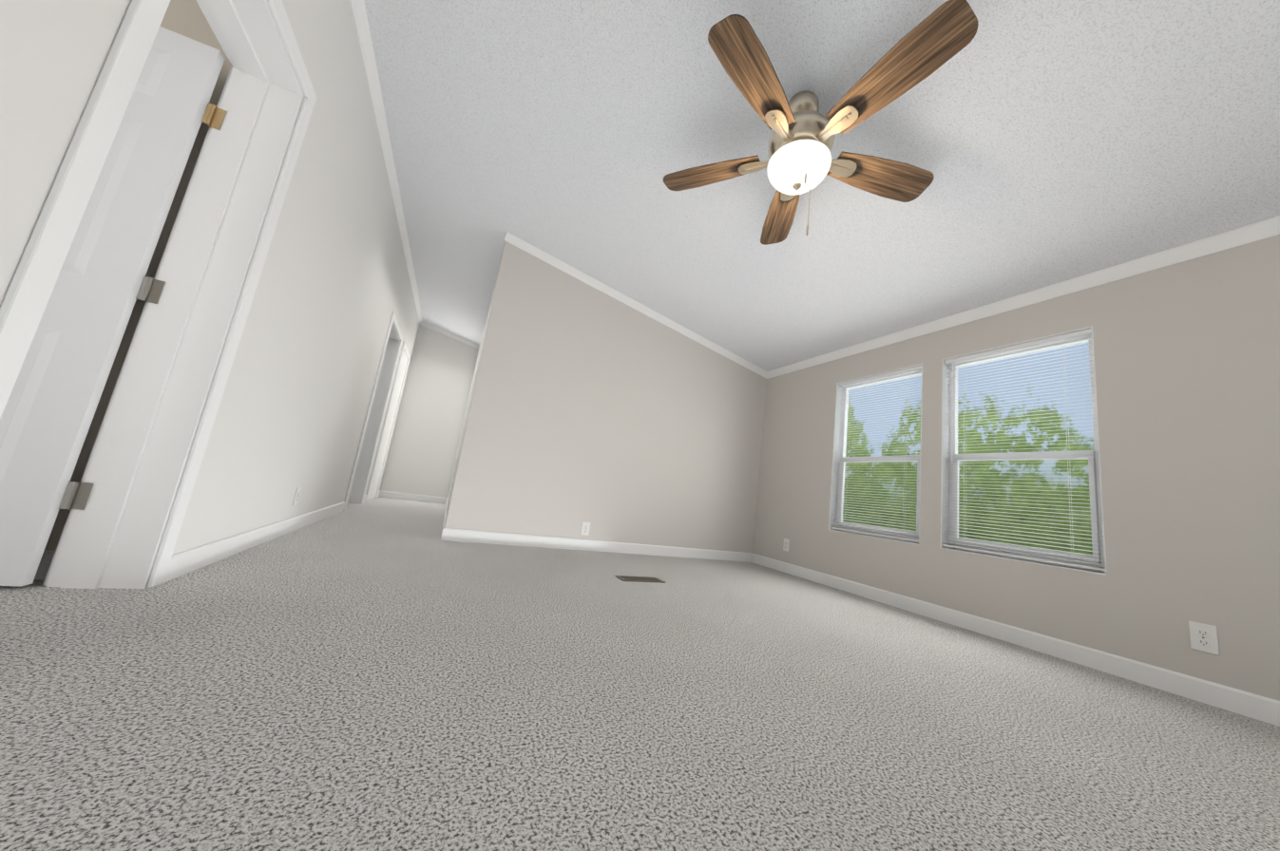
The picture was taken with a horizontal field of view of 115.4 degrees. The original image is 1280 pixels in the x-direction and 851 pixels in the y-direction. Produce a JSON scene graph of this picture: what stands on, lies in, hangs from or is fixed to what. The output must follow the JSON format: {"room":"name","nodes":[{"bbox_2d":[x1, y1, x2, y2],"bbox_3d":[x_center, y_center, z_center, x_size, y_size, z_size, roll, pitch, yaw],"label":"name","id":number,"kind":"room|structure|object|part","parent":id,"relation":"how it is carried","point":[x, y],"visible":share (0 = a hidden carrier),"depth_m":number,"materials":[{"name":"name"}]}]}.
{"room":"empty living room","nodes":[
{"label":"empty living room","id":0,"kind":"room"},
{"bbox_2d":[44,0,231,550],"bbox_3d":[-3.254,-1.160,1.019,3.275,2.829,0.100,12,-10,-24],"label":"wall","id":1,"kind":"structure","parent":0,"point":[186,18],"depth_m":1.57,"materials":[{"name":"beige paint"}]},
{"bbox_2d":[34,550,55,579],"bbox_3d":[-3.375,0.180,0.758,3.157,0.092,0.012,12,-10,-24],"label":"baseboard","id":2,"kind":"structure","parent":1,"relation":"attached to","point":[46,561],"depth_m":1.36,"materials":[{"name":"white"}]},
{"bbox_2d":[0,0,419,554],"bbox_3d":[-1.768,-0.799,1.893,0.225,2.810,9.600,12,-10,-24],"label":"wall","id":3,"kind":"structure","parent":0,"point":[333,293],"depth_m":1.99,"materials":[{"name":"white paint"}]},
{"bbox_2d":[0,26,225,586],"bbox_3d":[-2.097,-0.547,1.319,0.776,2.015,0.054,11,-10,-21],"label":"door","id":4,"kind":"structure","parent":3,"relation":"in","point":[49,410],"depth_m":1.38,"materials":[{"name":"white wood"}]},
{"bbox_3d":[-1.879,0.230,1.337,0.074,0.089,0.015,12,-10,-24],"label":"left door hinge","id":5,"kind":"part","parent":4,"relation":"part of","materials":[{"name":"silver metal"}]},
{"bbox_3d":[-1.780,-0.493,1.460,0.074,0.089,0.015,12,-10,-24],"label":"left door hinge","id":6,"kind":"part","parent":4,"relation":"part of","materials":[{"name":"silver metal"}]},
{"bbox_2d":[0,0,316,589],"bbox_3d":[-1.520,-0.515,1.202,0.257,2.092,0.864,12,-10,-24],"label":"door frame","id":7,"kind":"structure","parent":3,"relation":"attached to","point":[122,530],"depth_m":1.46,"materials":[{"name":"white wood"}]},
{"bbox_2d":[201,102,226,130],"bbox_3d":[-1.682,-1.216,1.584,0.074,0.089,0.017,11,-10,-21],"label":"door hinge","id":8,"kind":"structure","parent":7,"relation":"attached to","point":[214,115],"depth_m":1.59,"materials":[{"name":"gold metal"}]},
{"bbox_2d":[163,501,344,582],"bbox_3d":[-2.312,0.657,2.715,0.012,0.092,2.744,12,-10,-24],"label":"baseboard","id":9,"kind":"structure","parent":3,"relation":"attached to","point":[183,563],"depth_m":1.96,"materials":[{"name":"white wood"}]},
{"bbox_2d":[292,487,301,505],"bbox_3d":[-2.241,0.462,2.647,0.008,0.116,0.072,12,-10,-24],"label":"electrical outlet","id":10,"kind":"object","parent":3,"relation":"attached to","point":[296,496],"visible":1,"depth_m":2.63,"materials":[{"name":"white plastic"}]},
{"bbox_2d":[343,311,402,511],"bbox_3d":[-3.062,-0.167,4.492,0.257,2.092,0.924,12,-10,-24],"label":"door frame","id":11,"kind":"structure","parent":3,"relation":"attached to","point":[369,438],"depth_m":4.81,"materials":[{"name":"white wood"}]},
{"bbox_2d":[350,0,422,325],"bbox_3d":[-1.452,-2.076,2.121,0.056,0.062,9.500,12,-10,-24],"label":"crown molding","id":12,"kind":"structure","parent":3,"relation":"attached to","point":[358,7],"depth_m":2.68,"materials":[{"name":"white wood"}]},
{"bbox_2d":[365,342,410,501],"bbox_3d":[-3.407,-0.044,5.510,0.016,2.098,0.786,12,-10,-24],"label":"door frame","id":13,"kind":"structure","parent":3,"relation":"attached to","point":[387,430],"depth_m":5.49,"materials":[{"name":"white wood"}]},
{"bbox_2d":[380,324,479,497],"bbox_3d":[-3.211,-0.226,6.426,1.030,2.810,0.100,12,-10,-24],"label":"wall","id":14,"kind":"structure","parent":0,"point":[421,460],"depth_m":6.34,"materials":[{"name":"white paint"}]},
{"bbox_2d":[376,490,444,503],"bbox_3d":[-3.432,1.083,6.122,0.890,0.092,0.012,12,-10,-24],"label":"baseboard","id":15,"kind":"structure","parent":14,"relation":"attached to","point":[386,494],"depth_m":6.10,"materials":[{"name":"white wood"}]},
{"bbox_2d":[422,321,479,349],"bbox_3d":[-3.040,-1.460,6.555,0.870,0.218,0.046,12,-10,-24],"label":"crown molding","id":16,"kind":"structure","parent":14,"relation":"attached to","point":[427,325],"depth_m":6.55,"materials":[{"name":"white wood"}]},
{"bbox_2d":[445,245,504,522],"bbox_3d":[-2.060,-0.231,4.996,0.110,2.653,3.450,12,-10,-24],"label":"wall","id":17,"kind":"structure","parent":0,"point":[467,416],"depth_m":4.28,"materials":[{"name":"white paint"}]},
{"bbox_2d":[440,497,448,540],"bbox_3d":[-2.259,1.002,4.705,0.012,0.092,3.572,12,-10,-24],"label":"baseboard","id":18,"kind":"structure","parent":17,"relation":"attached to","point":[445,531],"depth_m":3.24,"materials":[{"name":"white wood"}]},
{"bbox_2d":[445,241,766,553],"bbox_3d":[-0.008,-0.125,3.972,3.010,2.653,0.110,12,-10,-24],"label":"wall","id":19,"kind":"structure","parent":0,"point":[607,417],"depth_m":3.74,"materials":[{"name":"white paint"}]},
{"bbox_2d":[580,521,590,535],"bbox_3d":[-0.480,0.911,3.575,0.072,0.116,0.008,12,-10,-24],"label":"electrical outlet","id":20,"kind":"object","parent":19,"relation":"attached to","point":[585,526],"visible":1,"depth_m":3.57,"materials":[{"name":"white plastic"}]},
{"bbox_2d":[444,528,752,562],"bbox_3d":[-0.158,1.119,3.702,2.940,0.092,0.012,12,-10,-24],"label":"baseboard","id":21,"kind":"structure","parent":19,"relation":"attached to","point":[454,535],"depth_m":3.56,"materials":[{"name":"white wood"}]},
{"bbox_2d":[504,232,768,378],"bbox_3d":[0.122,-1.111,4.050,2.950,0.574,0.046,12,-10,-24],"label":"crown molding","id":22,"kind":"structure","parent":19,"relation":"attached to","point":[510,238],"depth_m":3.95,"materials":[{"name":"white wood"}]},
{"bbox_2d":[0,496,1279,850],"bbox_3d":[-1.558,0.699,1.777,7.630,0.100,9.900,12,-10,-24],"label":"floor","id":23,"kind":"structure","parent":0,"point":[380,674],"depth_m":1.00,"materials":[{"name":"carpet"}]},
{"bbox_2d":[615,575,665,583],"bbox_3d":[0.003,1.007,2.653,0.305,0.006,0.130,12,-10,-24],"label":"air vent register","id":24,"kind":"object","parent":23,"relation":"on","point":[639,579],"visible":1,"depth_m":2.64,"materials":[{"name":"brown metal"}]},
{"bbox_2d":[363,0,1279,371],"bbox_3d":[-1.199,-1.762,2.206,7.680,0.852,9.900,12,-10,-24],"label":"ceiling","id":25,"kind":"structure","parent":0,"point":[1046,143],"depth_m":2.08,"materials":[{"name":"white paint"}]},
{"bbox_2d":[663,0,978,245],"bbox_3d":[0.739,-1.147,1.794,1.275,0.746,1.239,12,-10,-24],"label":"ceiling fan","id":26,"kind":"object","parent":25,"relation":"hanging from","point":[799,148],"visible":1,"depth_m":1.68,"materials":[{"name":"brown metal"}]},
{"bbox_3d":[0.353,-1.259,2.029,0.485,0.044,0.165,3,-11,26],"label":"blade","id":27,"kind":"part","parent":26,"relation":"part of","materials":[{"name":"brown wood"}]},
{"bbox_3d":[0.441,-1.328,1.551,0.165,0.044,0.485,-2,-13,44],"label":"blade","id":28,"kind":"part","parent":26,"relation":"part of","materials":[{"name":"brown wood"}]},
{"bbox_3d":[0.780,-1.163,2.250,0.165,0.044,0.485,6,-10,9],"label":"blade","id":29,"kind":"part","parent":26,"relation":"part of","materials":[{"name":"brown wood"}]},
{"bbox_3d":[0.712,-1.132,1.825,0.272,0.108,0.272,12,-10,-24],"label":"lamp shade","id":30,"kind":"part","parent":26,"relation":"part of","materials":[{"name":"white glass"}]},
{"bbox_3d":[1.133,-1.173,1.909,0.485,0.044,0.165,9,-10,-9],"label":"blade","id":31,"kind":"part","parent":26,"relation":"part of","materials":[{"name":"brown wood"}]},
{"bbox_3d":[0.924,-1.275,1.477,0.165,0.044,0.485,13,-11,-27],"label":"blade","id":32,"kind":"part","parent":26,"relation":"part of","materials":[{"name":"brown wood"}]},
{"bbox_2d":[752,234,1279,701],"bbox_3d":[2.615,0.140,1.878,0.120,2.140,6.050,12,-10,-24],"label":"wall","id":33,"kind":"structure","parent":0,"point":[1188,373],"depth_m":2.00,"materials":[{"name":"grey paint"}]},
{"bbox_2d":[783,538,789,552],"bbox_3d":[1.416,1.157,3.921,0.008,0.116,0.072,12,-10,-24],"label":"electrical outlet","id":34,"kind":"object","parent":33,"relation":"attached to","point":[786,545],"visible":1,"depth_m":3.92,"materials":[{"name":"white plastic"}]},
{"bbox_2d":[828,363,922,545],"bbox_3d":[1.948,0.233,3.325,0.123,1.340,0.760,12,-10,-24],"label":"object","id":35,"kind":"object","parent":33,"relation":"attached to","point":[834,480],"visible":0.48,"depth_m":3.60,"materials":[{"name":"white plastic"}]},
{"bbox_2d":[835,369,921,543],"bbox_3d":[1.976,0.239,3.337,0.052,1.328,0.748,12,-10,-24],"label":"window","id":36,"kind":"structure","parent":35,"relation":"attached to","point":[872,460],"depth_m":3.39,"materials":[{"name":"white plastic"}]},
{"bbox_2d":[831,365,921,542],"bbox_3d":[1.915,0.220,3.311,0.037,1.315,0.740,12,-10,-24],"label":"window blind","id":37,"kind":"object","parent":36,"relation":"attached to","point":[883,376],"visible":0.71,"depth_m":3.28,"materials":[{"name":"white plastic"}]},
{"bbox_2d":[752,554,1279,726],"bbox_3d":[2.443,1.122,1.632,0.012,0.092,5.940,12,-10,-24],"label":"baseboard","id":38,"kind":"structure","parent":33,"relation":"attached to","point":[1211,694],"depth_m":2.08,"materials":[{"name":"white wood"}]},
{"bbox_2d":[764,215,1279,379],"bbox_3d":[2.697,-0.855,1.961,0.047,0.070,5.940,12,-10,-24],"label":"crown molding","id":39,"kind":"structure","parent":33,"relation":"attached to","point":[1219,243],"depth_m":2.33,"materials":[{"name":"white wood"}]},
{"bbox_2d":[940,325,1107,575],"bbox_3d":[2.327,0.147,2.516,0.123,1.340,0.765,12,-10,-24],"label":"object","id":40,"kind":"object","parent":33,"relation":"attached to","point":[945,493],"visible":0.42,"depth_m":2.77,"materials":[{"name":"white plastic"}]},
{"bbox_2d":[948,334,1105,573],"bbox_3d":[2.355,0.153,2.528,0.052,1.328,0.753,12,-10,-24],"label":"window","id":41,"kind":"structure","parent":40,"relation":"attached to","point":[1091,457],"depth_m":2.44,"materials":[{"name":"white plastic"}]},
{"bbox_2d":[943,328,1105,572],"bbox_3d":[2.294,0.135,2.502,0.037,1.315,0.745,12,-10,-24],"label":"window blind","id":42,"kind":"object","parent":41,"relation":"attached to","point":[1059,338],"visible":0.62,"depth_m":2.46,"materials":[{"name":"white plastic"}]},
{"bbox_2d":[1188,621,1219,655],"bbox_3d":[2.435,0.917,1.750,0.008,0.116,0.072,12,-10,-24],"label":"electrical outlet","id":43,"kind":"object","parent":33,"relation":"attached to","point":[1203,638],"visible":1,"depth_m":1.75,"materials":[{"name":"white plastic"}]},
{"label":"outside","id":44,"kind":"structure","parent":0,"visible":0},
{"bbox_2d":[842,342,1094,556],"bbox_3d":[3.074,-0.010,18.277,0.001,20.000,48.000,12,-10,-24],"label":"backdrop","id":45,"kind":"structure","parent":44,"point":[1057,468],"depth_m":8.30,"materials":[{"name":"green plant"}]}
]}

